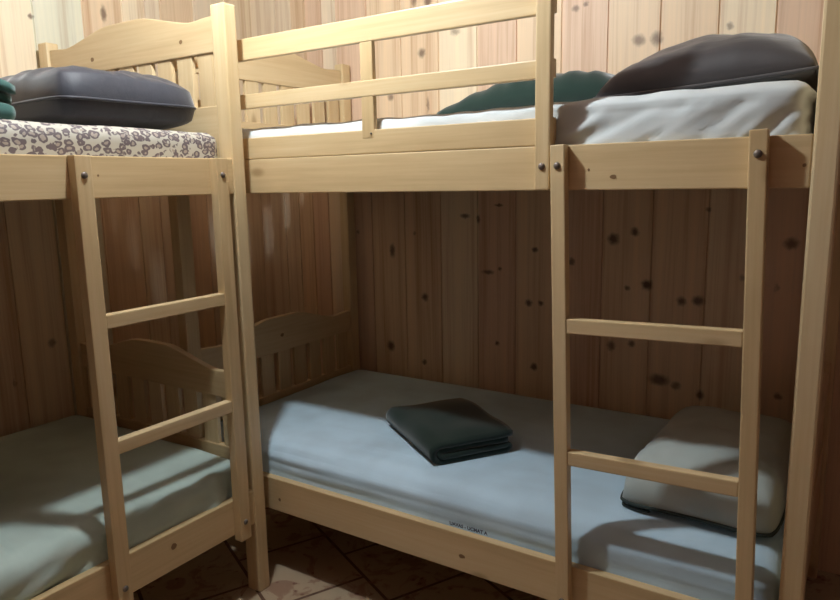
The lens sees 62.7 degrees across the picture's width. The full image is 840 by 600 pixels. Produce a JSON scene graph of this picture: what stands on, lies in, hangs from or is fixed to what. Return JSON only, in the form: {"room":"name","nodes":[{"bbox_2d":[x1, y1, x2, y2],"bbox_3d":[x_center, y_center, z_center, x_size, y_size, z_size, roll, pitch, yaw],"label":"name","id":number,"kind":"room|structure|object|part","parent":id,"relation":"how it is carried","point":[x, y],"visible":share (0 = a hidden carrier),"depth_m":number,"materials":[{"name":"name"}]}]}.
{"room":"hostel dormitory room","nodes":[
{"label":"hostel dormitory room","id":0,"kind":"room"},
{"bbox_2d":[0,0,267,436],"bbox_3d":[-1.789,-0.236,2.120,0.050,2.500,3.560,5,12,33],"label":"wall","id":1,"kind":"structure","parent":0,"point":[37,387],"depth_m":2.72,"materials":[{"name":"brown wood"}]},
{"bbox_2d":[133,507,839,599],"bbox_3d":[-0.233,1.165,1.355,3.700,0.060,3.600,5,12,33],"label":"floor","id":2,"kind":"structure","parent":0,"point":[308,560],"depth_m":2.40,"materials":[{"name":"brown tile"}]},
{"bbox_2d":[0,2,269,599],"bbox_3d":[-1.470,0.162,1.612,1.021,1.875,2.004,5,12,33],"label":"bunk bed","id":3,"kind":"object","parent":2,"relation":"on","point":[74,182],"visible":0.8,"depth_m":2.07,"materials":[{"name":"brown wood"}]},
{"bbox_3d":[-1.344,-0.018,2.680,0.055,1.864,0.047,5,12,33],"label":"post","id":4,"kind":"part","parent":3,"relation":"part of","materials":[{"name":"brown wood"}]},
{"bbox_2d":[0,119,217,157],"bbox_3d":[-1.494,-0.329,1.550,0.945,0.142,1.880,5,12,33],"label":"mattress","id":5,"kind":"object","parent":3,"relation":"on","point":[16,136],"visible":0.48,"depth_m":1.75,"materials":[{"name":"fabric"}]},
{"bbox_2d":[0,79,15,119],"bbox_3d":[-1.191,-0.463,1.559,0.343,0.112,0.370,4,11,29],"label":"folded blanket","id":6,"kind":"object","parent":5,"relation":"on","point":[7,111],"visible":0.91,"depth_m":1.62,"materials":[{"name":"teal fabric"}]},
{"bbox_2d":[0,65,196,129],"bbox_3d":[-1.063,-0.590,2.087,0.742,0.176,0.430,6,12,36],"label":"pillow","id":7,"kind":"object","parent":5,"relation":"on","point":[74,95],"visible":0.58,"depth_m":1.83,"materials":[{"name":"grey fabric"}]},
{"bbox_2d":[0,415,231,599],"bbox_3d":[-1.466,0.702,1.725,0.958,0.173,1.886,5,12,33],"label":"mattress","id":8,"kind":"object","parent":3,"relation":"on","point":[52,523],"visible":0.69,"depth_m":2.02,"materials":[{"name":"fabric"}]},
{"bbox_3d":[-1.090,-0.226,1.291,0.026,0.104,1.910,5,12,33],"label":"rail","id":9,"kind":"part","parent":3,"relation":"part of","materials":[{"name":"brown wood"}]},
{"bbox_3d":[-0.970,-0.842,2.281,0.875,0.142,0.024,5,12,33],"label":"headboard","id":10,"kind":"part","parent":3,"relation":"part of","materials":[{"name":"brown wood"}]},
{"bbox_3d":[-1.071,0.820,1.471,0.026,0.115,1.910,5,12,33],"label":"rail","id":11,"kind":"part","parent":3,"relation":"part of","materials":[{"name":"brown wood"}]},
{"bbox_3d":[-0.950,0.219,2.464,0.875,0.149,0.024,5,12,33],"label":"headboard","id":12,"kind":"part","parent":3,"relation":"part of","materials":[{"name":"brown wood"}]},
{"bbox_3d":[-0.945,0.517,2.515,0.875,0.120,0.024,5,12,33],"label":"rail","id":13,"kind":"part","parent":3,"relation":"part of","materials":[{"name":"brown wood"}]},
{"bbox_3d":[-0.965,-0.543,2.333,0.875,0.157,0.024,5,12,33],"label":"rail","id":14,"kind":"part","parent":3,"relation":"part of","materials":[{"name":"brown wood"}]},
{"bbox_3d":[-0.562,0.053,2.179,0.058,1.864,0.047,5,12,33],"label":"post","id":15,"kind":"part","parent":3,"relation":"part of","materials":[{"name":"brown wood"}]},
{"bbox_2d":[168,0,839,599],"bbox_3d":[0.228,0.007,2.324,2.004,1.875,1.018,5,12,33],"label":"bunk bed","id":16,"kind":"object","parent":2,"relation":"on","point":[758,162],"visible":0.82,"depth_m":1.73,"materials":[{"name":"brown wood"}]},
{"bbox_3d":[-0.838,0.007,2.479,0.047,1.864,0.058,5,12,33],"label":"post","id":17,"kind":"part","parent":16,"relation":"part of","materials":[{"name":"brown wood"}]},
{"bbox_3d":[-0.594,-0.625,2.768,0.024,0.157,0.875,5,12,33],"label":"rail","id":18,"kind":"part","parent":16,"relation":"part of","materials":[{"name":"brown wood"}]},
{"bbox_3d":[-0.600,-0.924,2.716,0.024,0.142,0.875,5,12,33],"label":"headboard","id":19,"kind":"part","parent":16,"relation":"part of","materials":[{"name":"brown wood"}]},
{"bbox_3d":[-0.579,0.137,2.899,0.024,0.149,0.875,5,12,33],"label":"headboard","id":20,"kind":"part","parent":16,"relation":"part of","materials":[{"name":"brown wood"}]},
{"bbox_3d":[-0.574,0.435,2.950,0.024,0.120,0.875,5,12,33],"label":"rail","id":21,"kind":"part","parent":16,"relation":"part of","materials":[{"name":"brown wood"}]},
{"bbox_3d":[-0.332,-0.135,3.249,0.047,1.864,0.055,5,12,33],"label":"post","id":22,"kind":"part","parent":16,"relation":"part of","materials":[{"name":"brown wood"}]},
{"bbox_3d":[-0.266,-0.742,1.945,1.374,0.064,0.018,5,12,33],"label":"guard rail","id":23,"kind":"part","parent":16,"relation":"part of","materials":[{"name":"brown wood"}]},
{"bbox_3d":[-0.263,-0.591,1.971,1.374,0.043,0.018,5,12,33],"label":"guard rail","id":24,"kind":"part","parent":16,"relation":"part of","materials":[{"name":"brown wood"}]},
{"bbox_3d":[-0.012,0.701,2.049,1.910,0.115,0.026,5,12,33],"label":"rail","id":25,"kind":"part","parent":16,"relation":"part of","materials":[{"name":"brown wood"}]},
{"bbox_2d":[220,370,784,599],"bbox_3d":[0.246,0.545,2.433,1.913,0.178,0.944,5,12,33],"label":"mattress","id":26,"kind":"object","parent":16,"relation":"on","point":[335,434],"visible":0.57,"depth_m":2.10,"materials":[{"name":"fabric"}]},
{"bbox_2d":[386,398,512,464],"bbox_3d":[0.087,0.426,2.344,0.292,0.096,0.402,-5,11,-23],"label":"folded blanket","id":27,"kind":"object","parent":26,"relation":"on","point":[447,431],"visible":1,"depth_m":2.22,"materials":[{"name":"green fabric"}]},
{"bbox_2d":[620,406,791,537],"bbox_3d":[0.858,0.441,1.976,0.389,0.162,0.653,6,12,34],"label":"pillow","id":28,"kind":"object","parent":26,"relation":"on","point":[699,438],"visible":0.73,"depth_m":1.80,"materials":[{"name":"grey fabric"}]},
{"bbox_3d":[-0.032,-0.346,1.869,1.910,0.104,0.026,5,12,33],"label":"rail","id":29,"kind":"part","parent":16,"relation":"part of","materials":[{"name":"brown wood"}]},
{"bbox_2d":[242,80,816,159],"bbox_3d":[0.221,-0.498,2.249,1.905,0.174,0.948,5,12,33],"label":"mattress","id":30,"kind":"object","parent":16,"relation":"on","point":[781,107],"visible":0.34,"depth_m":1.50,"materials":[{"name":"white fabric"}]},
{"bbox_2d":[437,70,613,113],"bbox_3d":[0.392,-0.647,2.221,0.592,0.145,0.346,5,11,32],"label":"folded blanket","id":31,"kind":"object","parent":30,"relation":"on","point":[570,86],"visible":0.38,"depth_m":2.07,"materials":[{"name":"green fabric"}]},
{"bbox_2d":[592,33,818,98],"bbox_3d":[0.823,-0.607,1.848,0.481,0.177,0.745,5,12,33],"label":"pillow","id":32,"kind":"object","parent":30,"relation":"on","point":[713,60],"visible":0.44,"depth_m":1.56,"materials":[{"name":"grey fabric"}]},
{"bbox_3d":[0.288,-0.514,1.596,0.038,0.514,0.023,5,12,33],"label":"guard post","id":33,"kind":"part","parent":16,"relation":"part of","materials":[{"name":"brown wood"}]},
{"bbox_3d":[0.805,0.156,1.427,0.047,1.864,0.058,5,12,33],"label":"post","id":34,"kind":"part","parent":16,"relation":"part of","materials":[{"name":"brown wood"}]},
{"bbox_3d":[1.069,0.703,1.919,0.024,0.115,0.875,5,12,33],"label":"support rail","id":35,"kind":"part","parent":16,"relation":"part of","materials":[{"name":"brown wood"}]},
{"bbox_3d":[1.067,0.585,1.899,0.024,0.120,0.875,5,12,33],"label":"rail","id":36,"kind":"part","parent":16,"relation":"part of","materials":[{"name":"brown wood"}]},
{"bbox_3d":[1.311,0.015,2.196,0.047,1.864,0.055,5,12,33],"label":"post","id":37,"kind":"part","parent":16,"relation":"part of","materials":[{"name":"brown wood"}]},
{"bbox_3d":[1.061,0.287,1.847,0.024,0.149,0.875,5,12,33],"label":"headboard","id":38,"kind":"part","parent":16,"relation":"part of","materials":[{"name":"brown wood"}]},
{"bbox_2d":[250,0,839,574],"bbox_3d":[0.707,-0.367,2.604,3.660,2.500,0.050,5,12,33],"label":"wall","id":39,"kind":"structure","parent":0,"point":[454,287],"depth_m":2.72,"materials":[{"name":"brown wood"}]}
]}

